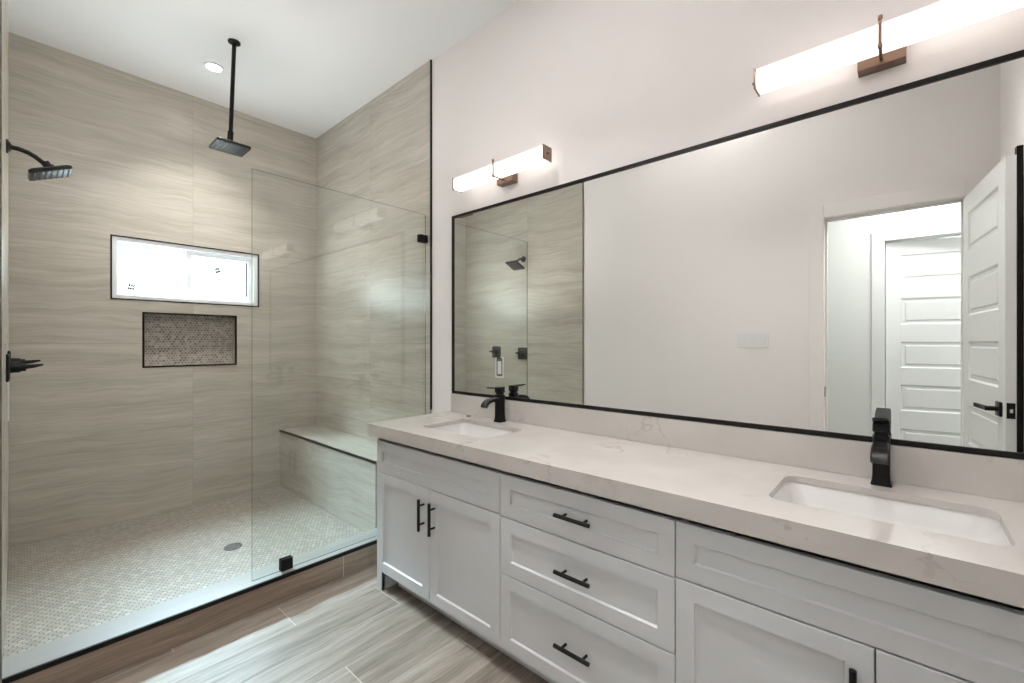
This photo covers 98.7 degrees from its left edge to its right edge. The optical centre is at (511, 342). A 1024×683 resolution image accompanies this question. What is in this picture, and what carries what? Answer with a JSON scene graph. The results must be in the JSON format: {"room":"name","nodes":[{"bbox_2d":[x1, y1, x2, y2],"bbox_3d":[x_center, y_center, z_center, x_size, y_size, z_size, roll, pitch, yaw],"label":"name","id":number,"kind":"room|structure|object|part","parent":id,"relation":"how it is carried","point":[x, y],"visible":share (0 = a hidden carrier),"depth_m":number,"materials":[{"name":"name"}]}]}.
{"room":"bathroom","nodes":[
{"label":"bathroom","id":0,"kind":"room"},
{"bbox_2d":[0,0,8,682],"bbox_3d":[-2.396,-0.319,2.078,1.677,3.092,0.010,0,0,42],"label":"wall","id":1,"kind":"structure","parent":0,"point":[4,3],"depth_m":1.82,"materials":[{"name":"stone"}]},
{"bbox_2d":[0,0,0,678],"bbox_3d":[-1.765,-0.352,1.520,0.008,3.025,0.002,0,0,42],"label":"trim","id":2,"kind":"structure","parent":1,"relation":"attached to","point":[0,0],"depth_m":1.52,"materials":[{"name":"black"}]},
{"bbox_2d":[6,354,42,381],"bbox_3d":[-2.298,0.115,2.077,0.128,0.128,0.118,0,0,42],"label":"shower valve","id":3,"kind":"object","parent":1,"relation":"attached to","point":[11,367],"visible":0.98,"depth_m":2.04,"materials":[{"name":"black metal"}]},
{"bbox_3d":[-2.333,0.115,2.037,0.128,0.128,0.012,0,0,42],"label":"wall plate","id":4,"kind":"part","parent":3,"relation":"part of","materials":[{"name":"black metal"}]},
{"bbox_3d":[-2.281,0.114,2.095,0.024,0.025,0.070,0,0,42],"label":"lever","id":5,"kind":"part","parent":3,"relation":"part of","materials":[{"name":"black metal"}]},
{"bbox_2d":[6,139,72,180],"bbox_3d":[-2.255,-0.860,2.103,0.156,0.155,0.215,0,0,42],"label":"shower head","id":6,"kind":"object","parent":1,"relation":"attached to","point":[48,171],"visible":0.98,"depth_m":2.09},
{"bbox_3d":[-2.280,-0.883,2.076,0.021,0.065,0.123,0,0,42],"label":"arm","id":7,"kind":"part","parent":6,"relation":"part of","materials":[{"name":"black metal"}]},
{"bbox_3d":[-2.233,-0.822,2.128,0.156,0.079,0.148,0,0,42],"label":"shower plate","id":8,"kind":"part","parent":6,"relation":"part of","materials":[{"name":"black metal"}]},
{"bbox_2d":[9,32,315,546],"bbox_3d":[-2.443,-0.233,3.364,0.105,3.265,2.105,0,0,42],"label":"wall","id":9,"kind":"structure","parent":0,"point":[98,437],"depth_m":3.08,"materials":[{"name":"tile"}]},
{"bbox_2d":[110,234,258,306],"bbox_3d":[-2.449,-0.516,3.354,0.108,0.438,0.919,0,0,42],"label":"window","id":10,"kind":"structure","parent":9,"relation":"in","point":[251,299],"depth_m":3.32,"materials":[{"name":"white"}]},
{"bbox_3d":[-2.615,-0.516,3.220,0.030,0.366,0.426,0,0,42],"label":"fixed sash","id":11,"kind":"part","parent":10,"relation":"part of","materials":[{"name":"white glass"}]},
{"bbox_3d":[-2.318,-0.516,3.500,0.032,0.366,0.455,0,0,42],"label":"sliding sash","id":12,"kind":"part","parent":10,"relation":"part of","materials":[{"name":"white glass"}]},
{"bbox_3d":[-2.194,-0.517,3.635,0.001,0.288,0.014,0,0,42],"label":"pull rail","id":13,"kind":"part","parent":10,"relation":"part of","materials":[{"name":"grey"}]},
{"bbox_2d":[142,312,236,367],"bbox_3d":[-2.446,-0.021,3.353,0.104,0.395,0.588,0,0,42],"label":"wall niche","id":14,"kind":"object","parent":9,"relation":"attached to","point":[168,339],"visible":0.92,"depth_m":3.37,"materials":[{"name":"tile"}]},
{"bbox_2d":[4,486,373,678],"bbox_3d":[-1.790,1.313,2.780,1.667,0.173,1.865,0,0,42],"label":"floor","id":15,"kind":"structure","parent":0,"point":[61,586],"depth_m":2.50,"materials":[{"name":"tile"}]},
{"bbox_2d":[2,528,376,682],"bbox_3d":[-1.203,1.231,2.257,0.162,0.138,1.864,0,0,42],"label":"shower curb","id":16,"kind":"object","parent":15,"relation":"on","point":[89,655],"visible":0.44,"depth_m":1.91,"materials":[{"name":"white stone"}]},
{"bbox_2d":[279,234,427,571],"bbox_3d":[-0.917,0.157,2.533,0.030,2.010,1.048,0,0,42],"label":"glass clamp","id":17,"kind":"object","parent":16,"relation":"on","point":[285,563],"visible":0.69,"depth_m":2.26,"materials":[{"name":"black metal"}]},
{"bbox_2d":[224,543,241,550],"bbox_3d":[-1.677,1.225,2.645,0.096,0.004,0.096,0,0,42],"label":"shower drain","id":18,"kind":"object","parent":15,"relation":"on","point":[233,546],"visible":1,"depth_m":2.64,"materials":[{"name":"grey metal"}]},
{"bbox_2d":[279,425,376,531],"bbox_3d":[-1.326,0.986,3.390,1.525,0.480,0.316,0,0,42],"label":"shower bench","id":19,"kind":"object","parent":15,"relation":"on","point":[335,471],"visible":0.87,"depth_m":3.20,"materials":[{"name":"tile"}]},
{"bbox_3d":[-1.428,0.754,3.276,1.525,0.016,0.010,0,0,42],"label":"edge trim","id":20,"kind":"part","parent":19,"relation":"part of","materials":[{"name":"black"}]},
{"bbox_3d":[-1.323,0.755,3.393,1.525,0.016,0.306,0,0,42],"label":"seat","id":21,"kind":"part","parent":19,"relation":"part of","materials":[{"name":"tile"}]},
{"bbox_2d":[8,0,518,137],"bbox_3d":[-0.770,-1.915,1.870,4.680,0.100,2.105,0,0,42],"label":"ceiling","id":22,"kind":"structure","parent":0,"point":[304,67],"depth_m":2.71,"materials":[{"name":"white paint"}]},
{"bbox_2d":[203,61,224,72],"bbox_3d":[-2.015,-1.862,2.976,0.120,0.006,0.120,0,0,42],"label":"recessed light","id":23,"kind":"object","parent":22,"relation":"in","point":[211,66],"visible":1,"depth_m":2.98,"materials":[{"name":"white paint"}]},
{"bbox_2d":[209,38,250,156],"bbox_3d":[-1.736,-1.527,2.710,0.180,0.674,0.180,0,0,42],"label":"shower head","id":24,"kind":"object","parent":22,"relation":"hanging from","point":[228,145],"visible":1,"depth_m":2.71},
{"bbox_3d":[-1.736,-1.208,2.710,0.180,0.027,0.180,0,0,42],"label":"shower plate","id":25,"kind":"part","parent":24,"relation":"part of","materials":[{"name":"black metal"}]},
{"bbox_2d":[91,563,548,682],"bbox_3d":[-0.130,1.350,1.299,2.723,0.100,1.865,0,0,42],"label":"floor","id":26,"kind":"structure","parent":0,"point":[347,629],"depth_m":1.88,"materials":[{"name":"brown wood"}]},
{"bbox_2d":[377,438,513,659],"bbox_3d":[-0.213,0.896,2.227,0.895,0.805,0.587,0,0,42],"label":"base cabinet","id":27,"kind":"object","parent":26,"relation":"on","point":[438,517],"visible":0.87,"depth_m":1.99,"materials":[{"name":"grey paint"}]},
{"bbox_3d":[-0.516,0.896,2.524,0.046,0.805,0.548,0,0,42],"label":"panel","id":28,"kind":"part","parent":27,"relation":"part of","materials":[{"name":"grey paint"}]},
{"bbox_3d":[-0.544,0.941,2.194,0.443,0.521,0.020,0,0,42],"label":"door","id":29,"kind":"part","parent":27,"relation":"part of","materials":[{"name":"grey paint"}]},
{"bbox_3d":[-0.426,0.801,2.049,0.014,0.146,0.039,0,0,42],"label":"handle","id":30,"kind":"part","parent":27,"relation":"part of","materials":[{"name":"black metal"}]},
{"bbox_3d":[-0.367,0.801,1.996,0.014,0.146,0.039,0,0,42],"label":"handle","id":31,"kind":"part","parent":27,"relation":"part of","materials":[{"name":"black metal"}]},
{"bbox_3d":[-0.209,0.941,1.896,0.448,0.521,0.020,0,0,42],"label":"door","id":32,"kind":"part","parent":27,"relation":"part of","materials":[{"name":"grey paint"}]},
{"bbox_2d":[368,411,1023,607],"bbox_3d":[0.367,0.461,1.719,2.538,0.062,0.574,0,0,42],"label":"countertop","id":33,"kind":"structure","parent":27,"relation":"on","point":[735,494],"depth_m":1.28,"materials":[{"name":"white stone"}]},
{"bbox_2d":[432,423,513,464],"bbox_3d":[-0.205,0.519,2.230,0.508,0.136,0.336,0,0,42],"label":"sink basin","id":34,"kind":"object","parent":33,"relation":"in","point":[478,431],"visible":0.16,"depth_m":2.40,"materials":[{"name":"white ceramic"}]},
{"bbox_2d":[480,386,505,422],"bbox_3d":[-0.102,0.334,2.360,0.050,0.192,0.156,0,0,42],"label":"sink faucet","id":35,"kind":"object","parent":33,"relation":"on","point":[499,399],"visible":1,"depth_m":2.38,"materials":[{"name":"black metal"}]},
{"bbox_3d":[-0.114,0.320,2.346,0.041,0.049,0.120,0,0,42],"label":"spout","id":36,"kind":"part","parent":35,"relation":"part of","materials":[{"name":"black metal"}]},
{"bbox_3d":[-0.087,0.255,2.376,0.041,0.034,0.105,0,0,42],"label":"lever","id":37,"kind":"part","parent":35,"relation":"part of","materials":[{"name":"black metal"}]},
{"bbox_2d":[870,417,891,487],"bbox_3d":[1.088,0.324,1.298,0.050,0.211,0.156,0,0,42],"label":"sink faucet","id":38,"kind":"object","parent":33,"relation":"on","point":[880,447],"visible":1,"depth_m":1.31,"materials":[{"name":"black metal"}]},
{"bbox_3d":[1.076,0.320,1.285,0.041,0.049,0.120,0,0,42],"label":"spout","id":39,"kind":"part","parent":38,"relation":"part of","materials":[{"name":"black metal"}]},
{"bbox_3d":[1.104,0.248,1.317,0.041,0.034,0.105,0,-13,42],"label":"lever","id":40,"kind":"part","parent":38,"relation":"part of","materials":[{"name":"black metal"}]},
{"bbox_2d":[772,482,1011,591],"bbox_3d":[0.976,0.519,1.176,0.508,0.136,0.336,0,0,42],"label":"sink basin","id":41,"kind":"object","parent":33,"relation":"in","point":[975,527],"visible":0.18,"depth_m":1.24,"materials":[{"name":"white ceramic"}]},
{"bbox_2d":[500,472,680,682],"bbox_3d":[0.382,0.896,1.696,0.695,0.805,0.587,0,0,42],"label":"base cabinet","id":42,"kind":"object","parent":26,"relation":"on","point":[588,581],"visible":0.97,"depth_m":1.48,"materials":[{"name":"grey paint"}]},
{"bbox_3d":[0.205,1.047,1.486,0.140,0.014,0.039,0,0,42],"label":"handle","id":43,"kind":"part","parent":42,"relation":"part of","materials":[{"name":"black metal"}]},
{"bbox_3d":[0.205,0.792,1.486,0.140,0.014,0.039,0,0,42],"label":"handle","id":44,"kind":"part","parent":42,"relation":"part of","materials":[{"name":"black metal"}]},
{"bbox_3d":[0.205,0.596,1.486,0.140,0.014,0.039,0,0,42],"label":"handle","id":45,"kind":"part","parent":42,"relation":"part of","materials":[{"name":"black metal"}]},
{"bbox_3d":[0.219,1.055,1.514,0.694,0.294,0.020,0,0,42],"label":"drawer","id":46,"kind":"part","parent":42,"relation":"part of","materials":[{"name":"grey paint"}]},
{"bbox_3d":[0.219,0.794,1.514,0.694,0.218,0.020,0,0,42],"label":"drawer","id":47,"kind":"part","parent":42,"relation":"part of","materials":[{"name":"grey paint"}]},
{"bbox_3d":[0.219,0.598,1.514,0.694,0.164,0.020,0,0,42],"label":"drawer","id":48,"kind":"part","parent":42,"relation":"part of","materials":[{"name":"grey paint"}]},
{"bbox_2d":[676,518,1023,682],"bbox_3d":[0.974,0.896,1.167,0.890,0.805,0.587,0,0,42],"label":"base cabinet","id":49,"kind":"object","parent":26,"relation":"on","point":[749,609],"visible":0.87,"depth_m":1.05,"materials":[{"name":"grey paint"}]},
{"bbox_3d":[0.646,0.941,1.133,0.444,0.521,0.020,0,0,42],"label":"door","id":50,"kind":"part","parent":49,"relation":"part of","materials":[{"name":"grey paint"}]},
{"bbox_3d":[0.765,0.801,0.986,0.014,0.146,0.039,0,0,42],"label":"handle","id":51,"kind":"part","parent":49,"relation":"part of","materials":[{"name":"black metal"}]},
{"bbox_3d":[0.979,0.941,0.836,0.442,0.521,0.020,0,0,42],"label":"door","id":52,"kind":"part","parent":49,"relation":"part of","materials":[{"name":"grey paint"}]},
{"bbox_2d":[316,0,1023,440],"bbox_3d":[-0.102,-0.233,2.597,4.410,3.265,0.130,0,0,42],"label":"wall","id":53,"kind":"structure","parent":0,"point":[605,85],"depth_m":2.43,"materials":[{"name":"white paint"}]},
{"bbox_2d":[430,59,431,409],"bbox_3d":[-0.534,-0.713,2.900,0.008,2.305,0.012,0,0,42],"label":"trim","id":54,"kind":"structure","parent":53,"relation":"attached to","point":[430,59],"depth_m":2.89,"materials":[{"name":"black"}]},
{"bbox_2d":[452,144,551,192],"bbox_3d":[-0.058,-0.925,2.390,0.690,0.101,0.140,0,0,42],"label":"sconce","id":55,"kind":"object","parent":53,"relation":"attached to","point":[505,172],"visible":1,"depth_m":2.33,"materials":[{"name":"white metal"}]},
{"bbox_3d":[-0.027,-0.925,2.425,0.116,0.101,0.046,0,0,42],"label":"plate","id":56,"kind":"part","parent":55,"relation":"part of","materials":[{"name":"brown metal"}]},
{"bbox_2d":[451,393,1023,502],"bbox_3d":[0.562,0.373,1.917,2.510,0.114,0.020,0,0,42],"label":"backsplash","id":57,"kind":"structure","parent":53,"relation":"attached to","point":[1002,478],"depth_m":1.55,"materials":[{"name":"white stone"}]},
{"bbox_2d":[452,49,1023,459],"bbox_3d":[0.552,-0.237,1.927,2.473,1.102,0.018,0,0,42],"label":"wall mirror","id":58,"kind":"object","parent":53,"relation":"attached to","point":[828,271],"visible":1,"depth_m":1.55,"materials":[{"name":"black mirror"}]},
{"bbox_2d":[752,0,1023,96],"bbox_3d":[1.121,-0.908,1.337,0.690,0.101,0.140,0,0,42],"label":"sconce","id":59,"kind":"object","parent":53,"relation":"attached to","point":[882,46],"visible":1,"depth_m":1.32,"materials":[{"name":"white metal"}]},
{"bbox_3d":[1.153,-0.908,1.373,0.116,0.101,0.046,0,0,42],"label":"plate","id":60,"kind":"part","parent":59,"relation":"part of","materials":[{"name":"brown metal"}]}
]}

